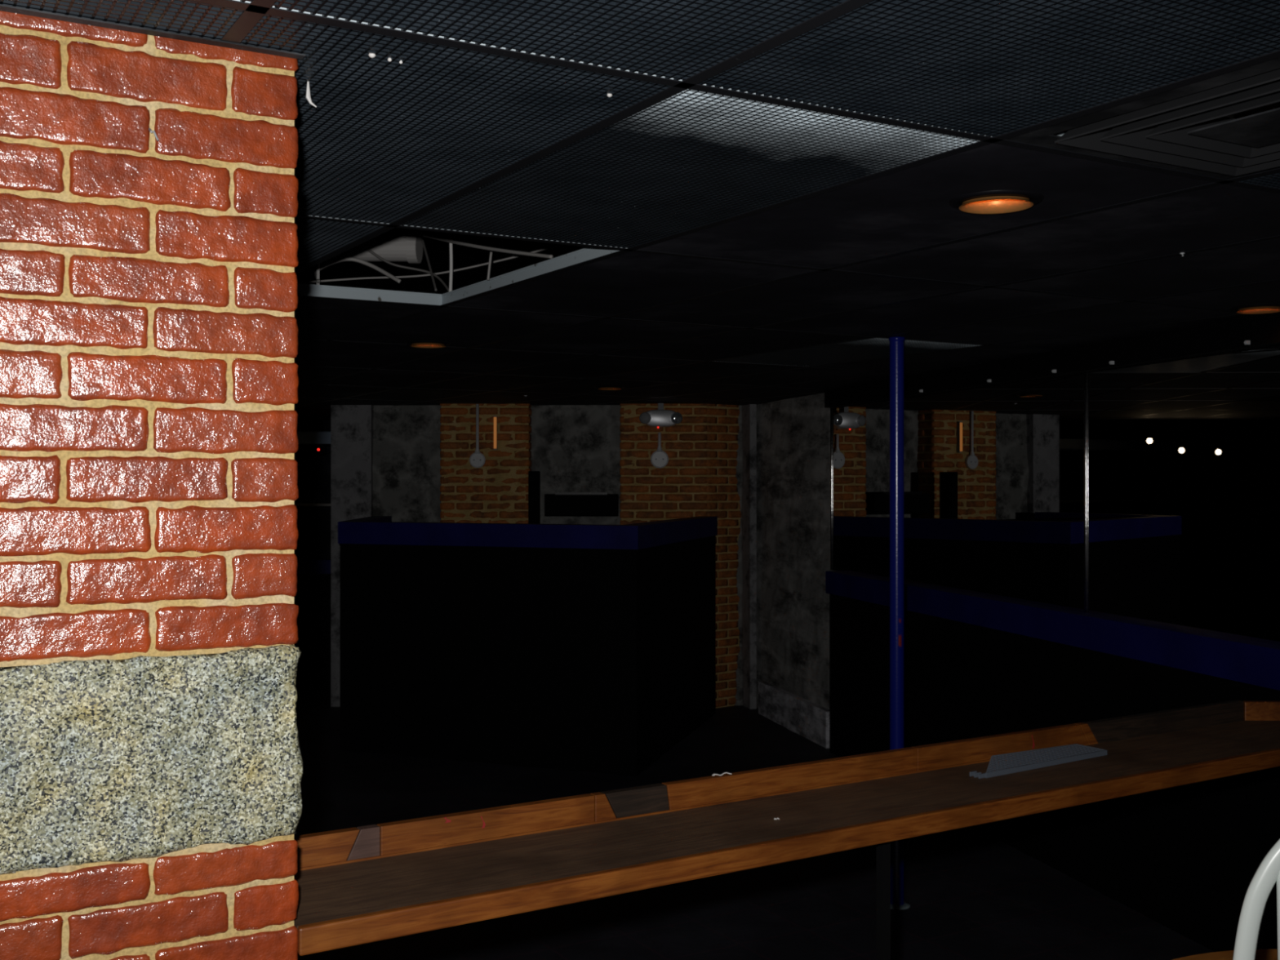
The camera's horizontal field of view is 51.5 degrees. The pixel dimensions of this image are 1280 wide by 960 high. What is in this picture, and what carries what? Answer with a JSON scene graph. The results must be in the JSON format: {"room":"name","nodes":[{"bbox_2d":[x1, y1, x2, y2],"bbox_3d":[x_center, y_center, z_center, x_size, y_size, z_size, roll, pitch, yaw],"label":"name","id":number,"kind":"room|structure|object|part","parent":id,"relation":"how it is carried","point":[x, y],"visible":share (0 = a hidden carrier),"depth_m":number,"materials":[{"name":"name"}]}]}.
{"room":"entertainment venue","nodes":[
{"label":"entertainment venue","id":0,"kind":"room"},
{"bbox_2d":[293,420,330,559],"bbox_3d":[-3.800,0.257,12.500,3.600,2.867,0.200,0,0,0],"label":"wall","id":1,"kind":"structure","parent":0,"point":[313,480],"depth_m":12.40,"materials":[{"name":"black paint"}]},
{"bbox_2d":[372,404,742,705],"bbox_3d":[-0.531,0.254,10.111,3.462,2.867,0.378,0,0,0],"label":"wall","id":2,"kind":"structure","parent":0,"point":[575,448],"depth_m":9.95,"materials":[{"name":"concrete"}]},
{"bbox_2d":[330,404,373,706],"bbox_3d":[-2.150,0.565,9.919,0.300,2.245,0.080,0,0,0],"label":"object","id":3,"kind":"structure","parent":2,"relation":"attached to","point":[351,425],"depth_m":9.88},
{"bbox_2d":[0,0,1279,420],"bbox_3d":[-0.250,-0.924,5.860,11.500,0.722,14.118,0,0,0],"label":"ceiling","id":4,"kind":"structure","parent":0,"point":[757,202],"depth_m":2.58,"materials":[{"name":"black metal"}]},
{"bbox_3d":[-1.033,-0.575,1.976,0.601,0.011,1.210,0,0,-30],"label":"grille panel","id":5,"kind":"part","parent":4,"relation":"part of","materials":[{"name":"grey metal"}]},
{"bbox_3d":[-3.342,-0.565,11.938,0.598,0.014,1.208,0,0,-30],"label":"solid panel","id":6,"kind":"part","parent":4,"relation":"part of","materials":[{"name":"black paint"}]},
{"bbox_3d":[-1.834,-0.572,5.750,0.598,0.014,1.208,0,0,-30],"label":"solid panel","id":7,"kind":"part","parent":4,"relation":"part of","materials":[{"name":"black paint"}]},
{"bbox_2d":[305,80,316,107],"bbox_3d":[-0.470,-0.553,1.901,0.016,0.041,0.006,0,0,0],"label":"paint shred","id":8,"kind":"object","parent":4,"relation":"hanging from","point":[308,97],"visible":1,"depth_m":1.90,"materials":[{"name":"white paint"}]},
{"bbox_3d":[-2.725,-0.566,10.885,0.598,0.014,1.208,0,0,-30],"label":"solid panel","id":9,"kind":"part","parent":4,"relation":"part of","materials":[{"name":"black paint"}]},
{"bbox_2d":[297,431,330,444],"bbox_3d":[-3.500,-0.418,10.741,2.200,0.282,0.320,0,0,0],"label":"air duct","id":10,"kind":"object","parent":4,"relation":"hanging from","point":[304,437],"visible":0.02,"depth_m":10.60,"materials":[{"name":"grey metal"}]},
{"bbox_3d":[-2.816,-0.564,12.246,0.598,0.014,1.208,0,0,-30],"label":"solid panel","id":11,"kind":"part","parent":4,"relation":"part of","materials":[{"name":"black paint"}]},
{"bbox_3d":[-2.633,-0.568,9.524,0.598,0.014,1.208,0,0,-30],"label":"solid panel","id":12,"kind":"part","parent":4,"relation":"part of","materials":[{"name":"black paint"}]},
{"bbox_2d":[315,263,319,284],"bbox_3d":[-1.025,-0.663,4.231,0.012,0.102,0.011,0,0,0],"label":"wire","id":13,"kind":"object","parent":4,"relation":"hanging from","point":[317,271],"visible":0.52,"depth_m":4.23,"materials":[{"name":"grey metal"}]},
{"bbox_2d":[312,414,325,454],"bbox_3d":[-2.761,-0.390,11.428,0.100,0.337,0.064,0,0,0],"label":"indicator light","id":14,"kind":"object","parent":4,"relation":"hanging from","point":[317,449],"visible":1,"depth_m":11.41,"materials":[{"name":"red"}]},
{"bbox_3d":[-2.761,-0.430,11.441,0.040,0.257,0.040,0,0,0],"label":"stem","id":15,"kind":"part","parent":14,"relation":"part of","materials":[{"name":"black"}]},
{"bbox_3d":[-1.925,-0.571,7.111,0.598,0.014,1.208,0,0,-30],"label":"solid panel","id":16,"kind":"part","parent":4,"relation":"part of","materials":[{"name":"black paint"}]},
{"bbox_3d":[-1.125,-0.574,3.336,0.601,0.011,1.210,0,0,-30],"label":"grille panel","id":17,"kind":"part","parent":4,"relation":"part of","materials":[{"name":"grey metal"}]},
{"bbox_3d":[-2.016,-0.569,8.472,0.598,0.014,1.208,0,0,-30],"label":"solid panel","id":18,"kind":"part","parent":4,"relation":"part of","materials":[{"name":"black paint"}]},
{"bbox_3d":[-2.107,-0.567,9.833,0.598,0.014,1.208,0,0,-30],"label":"solid panel","id":19,"kind":"part","parent":4,"relation":"part of","materials":[{"name":"black paint"}]},
{"bbox_2d":[314,257,401,283],"bbox_3d":[-0.907,-0.674,4.265,0.286,0.097,0.096,0,0,0],"label":"loose cable","id":20,"kind":"object","parent":4,"relation":"hanging from","point":[344,259],"visible":0.9,"depth_m":4.30,"materials":[{"name":"grey plastic"}]},
{"bbox_3d":[-1.216,-0.574,4.698,0.598,0.014,1.208,0,0,-30],"label":"solid panel","id":21,"kind":"part","parent":4,"relation":"part of","materials":[{"name":"black paint"}]},
{"bbox_2d":[368,53,375,57],"bbox_3d":[-0.359,-0.569,1.779,0.010,0.007,0.010,0,0,0],"label":"paint fleck","id":22,"kind":"object","parent":4,"relation":"attached to","point":[371,55],"visible":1,"depth_m":1.78,"materials":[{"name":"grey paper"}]},
{"bbox_2d":[325,232,422,263],"bbox_3d":[-1.206,-0.800,4.587,0.905,0.116,0.104,0,0,5],"label":"duct pipe","id":23,"kind":"object","parent":4,"relation":"attached to","point":[408,247],"visible":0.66,"depth_m":4.52,"materials":[{"name":"grey metal"}]},
{"bbox_2d":[421,239,437,291],"bbox_3d":[-0.695,-0.710,4.376,0.009,0.213,0.269,0,0,-19],"label":"loose cable","id":24,"kind":"object","parent":23,"relation":"hanging from","point":[422,240],"visible":1,"depth_m":4.37,"materials":[{"name":"grey plastic"}]},
{"bbox_2d":[422,233,553,258],"bbox_3d":[-0.512,-0.734,4.137,0.059,0.202,0.852,0,0,-34],"label":"loose cable","id":25,"kind":"object","parent":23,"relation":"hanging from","point":[484,247],"visible":1,"depth_m":4.02,"materials":[{"name":"grey plastic"}]},
{"bbox_3d":[-1.308,-0.572,6.059,0.598,0.014,1.208,0,0,-30],"label":"solid panel","id":26,"kind":"part","parent":4,"relation":"part of","materials":[{"name":"black paint"}]},
{"bbox_3d":[-1.399,-0.570,7.420,0.598,0.014,1.208,0,0,-30],"label":"solid panel","id":27,"kind":"part","parent":4,"relation":"part of","materials":[{"name":"black paint"}]},
{"bbox_2d":[367,248,448,292],"bbox_3d":[-0.747,-0.687,4.384,0.307,0.159,0.078,0,0,19],"label":"loose cable","id":28,"kind":"object","parent":4,"relation":"hanging from","point":[368,250],"visible":0.92,"depth_m":4.40,"materials":[{"name":"grey plastic"}]},
{"bbox_3d":[-1.490,-0.569,8.781,0.598,0.014,1.208,0,0,-30],"label":"solid panel","id":29,"kind":"part","parent":4,"relation":"part of","materials":[{"name":"black paint"}]},
{"bbox_2d":[404,340,450,347],"bbox_3d":[-0.876,-0.634,5.491,0.188,0.163,0.188,0,0,0],"label":"recessed light","id":30,"kind":"object","parent":4,"relation":"in","point":[424,344],"visible":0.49,"depth_m":5.45,"materials":[{"name":"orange metal"}]},
{"bbox_2d":[302,244,563,283],"bbox_3d":[-0.680,-0.746,4.506,0.928,0.160,0.046,0,0,-3],"label":"loose cable","id":31,"kind":"object","parent":4,"relation":"hanging from","point":[557,245],"visible":0.8,"depth_m":4.50,"materials":[{"name":"grey plastic"}]},
{"bbox_3d":[-1.581,-0.567,10.142,0.598,0.014,1.208,0,0,-30],"label":"solid panel","id":32,"kind":"part","parent":4,"relation":"part of","materials":[{"name":"black paint"}]},
{"bbox_2d":[448,232,453,291],"bbox_3d":[-0.608,-0.706,4.271,0.013,0.209,0.011,0,0,0],"label":"wire","id":33,"kind":"object","parent":4,"relation":"hanging from","point":[451,247],"visible":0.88,"depth_m":4.27,"materials":[{"name":"grey metal"}]},
{"bbox_3d":[-0.507,-0.575,2.284,0.601,0.011,1.210,0,0,-30],"label":"grille panel","id":34,"kind":"part","parent":4,"relation":"part of","materials":[{"name":"grey metal"}]},
{"bbox_3d":[-0.690,-0.573,5.007,0.598,0.014,1.208,0,0,-30],"label":"solid panel","id":35,"kind":"part","parent":4,"relation":"part of","materials":[{"name":"black paint"}]},
{"bbox_3d":[-0.781,-0.572,6.368,0.598,0.014,1.208,0,0,-30],"label":"solid panel","id":36,"kind":"part","parent":4,"relation":"part of","materials":[{"name":"black paint"}]},
{"bbox_2d":[486,251,492,279],"bbox_3d":[-0.447,-0.636,3.951,0.017,0.084,0.008,0,0,0],"label":"wire","id":37,"kind":"object","parent":4,"relation":"hanging from","point":[491,252],"visible":1,"depth_m":3.95,"materials":[{"name":"grey metal"}]},
{"bbox_3d":[-0.873,-0.570,7.729,0.598,0.014,1.208,0,0,-30],"label":"solid panel","id":38,"kind":"part","parent":4,"relation":"part of","materials":[{"name":"black paint"}]},
{"bbox_3d":[-0.964,-0.568,9.090,0.598,0.014,1.208,0,0,-30],"label":"solid panel","id":39,"kind":"part","parent":4,"relation":"part of","materials":[{"name":"black paint"}]},
{"bbox_3d":[0.110,-0.576,1.232,0.601,0.011,1.210,0,0,-30],"label":"grille panel","id":40,"kind":"part","parent":4,"relation":"part of","materials":[{"name":"grey metal"}]},
{"bbox_3d":[-0.438,-0.568,9.398,0.598,0.014,1.208,0,0,-30],"label":"solid panel","id":41,"kind":"part","parent":4,"relation":"part of","materials":[{"name":"black paint"}]},
{"bbox_3d":[-0.346,-0.570,8.037,0.598,0.014,1.208,0,0,-30],"label":"solid panel","id":42,"kind":"part","parent":4,"relation":"part of","materials":[{"name":"black paint"}]},
{"bbox_3d":[-0.255,-0.571,6.676,0.598,0.014,1.208,0,0,-30],"label":"solid panel","id":43,"kind":"part","parent":4,"relation":"part of","materials":[{"name":"black paint"}]},
{"bbox_3d":[-0.164,-0.573,5.315,0.598,0.014,1.208,0,0,-30],"label":"solid panel","id":44,"kind":"part","parent":4,"relation":"part of","materials":[{"name":"black paint"}]},
{"bbox_2d":[594,386,625,390],"bbox_3d":[-0.184,-0.631,8.051,0.188,0.163,0.188,0,0,0],"label":"recessed light","id":45,"kind":"object","parent":4,"relation":"in","point":[600,388],"visible":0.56,"depth_m":8.00,"materials":[{"name":"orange metal"}]},
{"bbox_3d":[-0.073,-0.574,3.954,0.598,0.014,1.208,0,0,-30],"label":"solid panel","id":46,"kind":"part","parent":4,"relation":"part of","materials":[{"name":"black paint"}]},
{"bbox_2d":[639,403,682,428],"bbox_3d":[0.151,-0.464,9.615,0.312,0.184,0.130,0,0,0],"label":"security camera","id":47,"kind":"object","parent":4,"relation":"attached to","point":[660,417],"visible":1,"depth_m":9.57,"materials":[{"name":"white metal"}]},
{"bbox_3d":[0.088,-0.568,9.707,0.598,0.014,1.208,0,0,-30],"label":"solid panel","id":48,"kind":"part","parent":4,"relation":"part of","materials":[{"name":"black paint"}]},
{"bbox_3d":[0.180,-0.569,8.346,0.598,0.014,1.208,0,0,-30],"label":"solid panel","id":49,"kind":"part","parent":4,"relation":"part of","materials":[{"name":"black paint"}]},
{"bbox_3d":[0.019,-0.575,2.593,0.601,0.011,1.210,0,0,-30],"label":"grille panel","id":50,"kind":"part","parent":4,"relation":"part of","materials":[{"name":"grey metal"}]},
{"bbox_3d":[0.271,-0.571,6.985,0.598,0.014,1.208,0,0,-30],"label":"solid panel","id":51,"kind":"part","parent":4,"relation":"part of","materials":[{"name":"black paint"}]},
{"bbox_3d":[0.362,-0.572,5.624,0.598,0.014,1.208,0,0,-30],"label":"solid panel","id":52,"kind":"part","parent":4,"relation":"part of","materials":[{"name":"black paint"}]},
{"bbox_3d":[0.615,-0.567,10.016,0.598,0.014,1.208,0,0,-30],"label":"solid panel","id":53,"kind":"part","parent":4,"relation":"part of","materials":[{"name":"black paint"}]},
{"bbox_3d":[0.706,-0.569,8.655,0.598,0.014,1.208,0,0,-30],"label":"solid panel","id":54,"kind":"part","parent":4,"relation":"part of","materials":[{"name":"black paint"}]},
{"bbox_3d":[1.232,-0.568,8.963,0.598,0.014,1.208,0,0,-30],"label":"solid panel","id":55,"kind":"part","parent":4,"relation":"part of","materials":[{"name":"black paint"}]},
{"bbox_3d":[0.797,-0.570,7.294,0.598,0.014,1.208,0,0,-30],"label":"solid panel","id":56,"kind":"part","parent":4,"relation":"part of","materials":[{"name":"black paint"}]},
{"bbox_3d":[0.453,-0.574,4.263,0.598,0.014,1.208,0,0,-30],"label":"solid panel","id":57,"kind":"part","parent":4,"relation":"part of","materials":[{"name":"black paint"}]},
{"bbox_3d":[0.889,-0.571,5.932,0.601,0.011,1.210,0,0,-30],"label":"grille panel","id":58,"kind":"part","parent":4,"relation":"part of","materials":[{"name":"grey metal"}]},
{"bbox_3d":[1.323,-0.570,7.602,0.598,0.014,1.208,0,0,-30],"label":"solid panel","id":59,"kind":"part","parent":4,"relation":"part of","materials":[{"name":"black paint"}]},
{"bbox_3d":[0.545,-0.576,2.902,0.598,0.014,1.208,0,0,-30],"label":"solid panel","id":60,"kind":"part","parent":4,"relation":"part of","materials":[{"name":"black paint"}]},
{"bbox_3d":[1.414,-0.572,6.242,0.598,0.014,1.208,0,0,-30],"label":"solid panel","id":61,"kind":"part","parent":4,"relation":"part of","materials":[{"name":"black paint"}]},
{"bbox_3d":[1.941,-0.571,6.550,0.598,0.014,1.208,0,0,-30],"label":"solid panel","id":62,"kind":"part","parent":4,"relation":"part of","materials":[{"name":"black paint"}]},
{"bbox_3d":[0.980,-0.574,4.572,0.598,0.014,1.208,0,0,-30],"label":"solid panel","id":63,"kind":"part","parent":4,"relation":"part of","materials":[{"name":"black paint"}]},
{"bbox_3d":[0.636,-0.576,1.541,0.601,0.011,1.210,0,0,-30],"label":"grille panel","id":64,"kind":"part","parent":4,"relation":"part of","materials":[{"name":"grey metal"}]},
{"bbox_2d":[948,190,1044,213],"bbox_3d":[0.724,-0.637,2.701,0.188,0.163,0.188,0,0,0],"label":"recessed light","id":65,"kind":"object","parent":4,"relation":"in","point":[995,202],"visible":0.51,"depth_m":2.71,"materials":[{"name":"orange metal"}]},
{"bbox_3d":[1.071,-0.575,3.211,0.598,0.014,1.208,0,0,-30],"label":"solid panel","id":66,"kind":"part","parent":4,"relation":"part of","materials":[{"name":"black paint"}]},
{"bbox_3d":[1.506,-0.573,4.880,0.598,0.014,1.208,0,0,-30],"label":"solid panel","id":67,"kind":"part","parent":4,"relation":"part of","materials":[{"name":"black paint"}]},
{"bbox_3d":[2.032,-0.573,5.189,0.598,0.014,1.208,0,0,-30],"label":"solid panel","id":68,"kind":"part","parent":4,"relation":"part of","materials":[{"name":"black paint"}]},
{"bbox_3d":[1.597,-0.575,3.520,0.598,0.014,1.208,0,0,-30],"label":"solid panel","id":69,"kind":"part","parent":4,"relation":"part of","materials":[{"name":"black paint"}]},
{"bbox_2d":[1005,57,1279,179],"bbox_3d":[1.008,-0.658,2.113,0.594,0.202,0.594,0,0,-30],"label":"ceiling vent","id":70,"kind":"object","parent":4,"relation":"in","point":[1226,126],"visible":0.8,"depth_m":2.16,"materials":[{"name":"black metal"}]},
{"bbox_3d":[1.008,-0.561,2.113,0.180,0.003,0.180,0,0,-30],"label":"plate","id":71,"kind":"part","parent":70,"relation":"part of","materials":[{"name":"black metal"}]},
{"bbox_3d":[2.123,-0.575,3.828,0.598,0.014,1.208,0,0,-30],"label":"solid panel","id":72,"kind":"part","parent":4,"relation":"part of","materials":[{"name":"black paint"}]},
{"bbox_2d":[1229,303,1279,314],"bbox_3d":[2.038,-0.635,4.361,0.188,0.163,0.188,0,0,0],"label":"recessed light","id":73,"kind":"object","parent":4,"relation":"in","point":[1258,308],"visible":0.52,"depth_m":4.36,"materials":[{"name":"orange glass"}]},
{"bbox_3d":[1.688,-0.575,2.158,0.601,0.011,1.210,0,0,-30],"label":"grille panel","id":74,"kind":"part","parent":4,"relation":"part of","materials":[{"name":"grey metal"}]},
{"bbox_2d":[293,691,1213,959],"bbox_3d":[-0.250,1.742,5.698,11.500,0.120,13.800,0,0,0],"label":"floor","id":75,"kind":"structure","parent":0,"point":[971,895],"depth_m":5.35,"materials":[{"name":"black"}]},
{"bbox_2d":[0,4,305,959],"bbox_3d":[-0.877,0.244,1.896,0.631,2.867,0.648,0,0,-30],"label":"brick pillar","id":76,"kind":"structure","parent":75,"relation":"on","point":[151,760],"depth_m":1.69,"materials":[{"name":"brick"}]},
{"bbox_3d":[-0.720,-0.578,1.624,0.623,0.022,0.018,0,0,-30],"label":"angle trim","id":77,"kind":"part","parent":76,"relation":"part of","materials":[{"name":"black metal"}]},
{"bbox_2d":[293,559,330,691],"bbox_3d":[-3.820,1.163,10.649,2.960,1.050,0.140,0,0,0],"label":"wall","id":78,"kind":"structure","parent":75,"relation":"on","point":[312,597],"depth_m":10.60,"materials":[{"name":"black"}]},
{"bbox_2d":[293,503,330,506],"bbox_3d":[-3.490,0.940,10.799,2.260,1.497,0.040,0,0,0],"label":"rail","id":79,"kind":"object","parent":75,"relation":"on","point":[295,504],"visible":0.02,"depth_m":10.79,"materials":[{"name":"grey"}]},
{"bbox_2d":[440,403,532,523],"bbox_3d":[-1.140,0.413,9.856,0.666,2.547,0.222,0,0,0],"label":"brick column","id":80,"kind":"structure","parent":75,"relation":"on","point":[496,491],"depth_m":9.75,"materials":[{"name":"brown brick"}]},
{"bbox_2d":[469,404,485,467],"bbox_3d":[-1.191,-0.322,9.730,0.116,0.468,0.046,0,0,0],"label":"junction box","id":81,"kind":"object","parent":80,"relation":"attached to","point":[477,460],"visible":1,"depth_m":9.72,"materials":[{"name":"grey plastic"}]},
{"bbox_2d":[493,415,497,449],"bbox_3d":[-1.059,-0.345,9.725,0.024,0.250,0.042,0,0,0],"label":"light strip","id":82,"kind":"object","parent":80,"relation":"attached to","point":[495,416],"visible":1,"depth_m":9.71,"materials":[{"name":"orange plastic"}]},
{"bbox_2d":[493,417,496,448],"bbox_3d":[-1.059,-0.345,9.710,0.022,0.230,0.012,0,0,0],"label":"diffuser","id":83,"kind":"object","parent":82,"relation":"attached to","point":[495,418],"depth_m":9.71,"materials":[{"name":"brown"}]},
{"bbox_2d":[337,515,717,776],"bbox_3d":[-0.693,0.973,8.601,2.499,1.424,2.125,0,0,0],"label":"bar counter","id":84,"kind":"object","parent":75,"relation":"on","point":[580,647],"depth_m":7.94,"materials":[{"name":"black"}]},
{"bbox_2d":[528,471,539,524],"bbox_3d":[-0.758,0.811,9.514,0.134,1.750,0.190,0,0,0],"label":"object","id":85,"kind":"structure","parent":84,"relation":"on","point":[533,476],"depth_m":9.44,"materials":[{"name":"black"}]},
{"bbox_2d":[528,473,537,524],"bbox_3d":[-0.758,0.519,9.447,0.058,1.135,0.009,0,0,0],"label":"grille","id":86,"kind":"object","parent":85,"relation":"attached to","point":[532,477],"depth_m":9.44,"materials":[{"name":"black"}]},
{"bbox_2d":[544,492,618,515],"bbox_3d":[-0.427,0.177,9.790,0.538,0.174,0.270,0,0,0],"label":"display screen","id":87,"kind":"object","parent":84,"relation":"attached to","point":[558,504],"visible":1,"depth_m":9.66,"materials":[{"name":"black"}]},
{"bbox_3d":[-0.427,0.098,9.672,0.378,0.017,0.035,0,0,0],"label":"rail","id":88,"kind":"part","parent":87,"relation":"part of","materials":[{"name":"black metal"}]},
{"bbox_2d":[619,403,741,708],"bbox_3d":[0.340,0.413,9.921,0.982,2.547,0.352,0,0,0],"label":"brick column","id":89,"kind":"structure","parent":75,"relation":"on","point":[698,478],"depth_m":9.76,"materials":[{"name":"brown brick"}]},
{"bbox_2d":[650,432,668,468],"bbox_3d":[0.143,-0.217,9.730,0.132,0.262,0.046,0,0,0],"label":"junction box","id":90,"kind":"object","parent":89,"relation":"attached to","point":[659,459],"visible":1,"depth_m":9.72,"materials":[{"name":"grey plastic"}]},
{"bbox_2d":[293,699,1279,959],"bbox_3d":[0.980,1.116,2.748,3.474,1.124,0.726,0,0,-22],"label":"counter","id":91,"kind":"object","parent":75,"relation":"on","point":[360,885],"visible":0.94,"depth_m":2.33,"materials":[{"name":"brown wood"}]},
{"bbox_2d":[711,772,731,776],"bbox_3d":[0.153,0.550,2.484,0.042,0.005,0.006,0,0,-32],"label":"paper scrap","id":92,"kind":"object","parent":91,"relation":"on","point":[713,775],"visible":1,"depth_m":2.48,"materials":[{"name":"grey paper"}]},
{"bbox_3d":[0.448,1.151,2.447,0.018,1.053,0.018,0,0,-32],"label":"leg","id":93,"kind":"part","parent":91,"relation":"part of","materials":[{"name":"black"}]},
{"bbox_2d":[969,743,1106,778],"bbox_3d":[0.827,0.597,2.837,0.415,0.011,0.106,0,0,-35],"label":"grille offcut","id":94,"kind":"object","parent":91,"relation":"on","point":[1017,762],"visible":1,"depth_m":2.83,"materials":[{"name":"grey metal"}]},
{"bbox_2d":[888,336,910,910],"bbox_3d":[1.014,0.559,5.245,0.104,2.244,0.104,0,0,0],"label":"support pole","id":95,"kind":"object","parent":75,"relation":"on","point":[896,344],"visible":0.86,"depth_m":5.22,"materials":[{"name":"blue metal"}]},
{"bbox_2d":[825,570,1279,951],"bbox_3d":[2.216,1.120,4.167,0.093,1.120,8.420,0,0,-14],"label":"wall","id":96,"kind":"structure","parent":75,"relation":"on","point":[1185,858],"depth_m":5.52,"materials":[{"name":"black"}]},
{"bbox_2d":[1084,344,1279,645],"bbox_3d":[2.392,0.047,3.583,0.017,1.024,4.206,0,0,-14],"label":"wall mirror","id":97,"kind":"object","parent":96,"relation":"on","point":[1182,455],"visible":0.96,"depth_m":4.97,"materials":[{"name":"clear glass"}]},
{"bbox_2d":[1172,949,1277,959],"bbox_3d":[1.300,1.320,2.248,0.960,0.716,0.960,0,0,0],"label":"round table","id":98,"kind":"object","parent":75,"relation":"on","point":[1260,954],"visible":0.79,"depth_m":2.68,"materials":[{"name":"orange wood"}]},
{"bbox_2d":[1232,838,1279,959],"bbox_3d":[0.938,1.047,1.560,0.406,1.263,0.396,0,0,8],"label":"chair","id":99,"kind":"object","parent":75,"relation":"on","point":[1259,890],"visible":1,"depth_m":1.74,"materials":[{"name":"white metal"}]},
{"bbox_2d":[756,392,833,709],"bbox_3d":[2.348,0.247,4.485,0.314,2.867,11.648,0,0,-14],"label":"wall","id":100,"kind":"structure","parent":0,"point":[793,434],"depth_m":9.09,"materials":[{"name":"concrete"}]},
{"bbox_2d":[741,404,756,709],"bbox_3d":[0.797,0.565,9.925,0.050,2.245,0.300,0,0,-14],"label":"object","id":101,"kind":"structure","parent":100,"relation":"attached to","point":[748,412],"depth_m":9.79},
{"bbox_2d":[758,681,829,748],"bbox_3d":[1.031,1.568,8.962,0.062,0.235,1.280,0,0,-14],"label":"baseboard","id":102,"kind":"structure","parent":100,"relation":"attached to","point":[810,720],"depth_m":8.85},
{"bbox_2d":[830,372,1084,612],"bbox_3d":[1.544,0.051,6.986,0.017,1.024,2.820,0,0,-14],"label":"wall mirror","id":103,"kind":"object","parent":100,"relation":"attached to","point":[994,473],"visible":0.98,"depth_m":6.53,"materials":[{"name":"clear glass"}]},
{"bbox_2d":[824,311,1279,407],"bbox_3d":[2.216,-0.512,4.218,0.060,0.104,8.500,0,0,-14],"label":"trim","id":104,"kind":"structure","parent":100,"relation":"attached to","point":[1263,330],"depth_m":5.50,"materials":[{"name":"black"}]},
{"bbox_2d":[1108,360,1114,364],"bbox_3d":[1.895,-0.472,5.338,0.021,0.014,0.010,0,0,-14],"label":"mirror clip","id":105,"kind":"object","parent":100,"relation":"attached to","point":[1111,362],"visible":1,"depth_m":5.33,"materials":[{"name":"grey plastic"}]},
{"bbox_2d":[1244,340,1250,344],"bbox_3d":[2.088,-0.472,4.568,0.021,0.014,0.010,0,0,-14],"label":"mirror clip","id":106,"kind":"object","parent":100,"relation":"attached to","point":[1246,342],"visible":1,"depth_m":4.56,"materials":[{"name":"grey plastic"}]}
]}

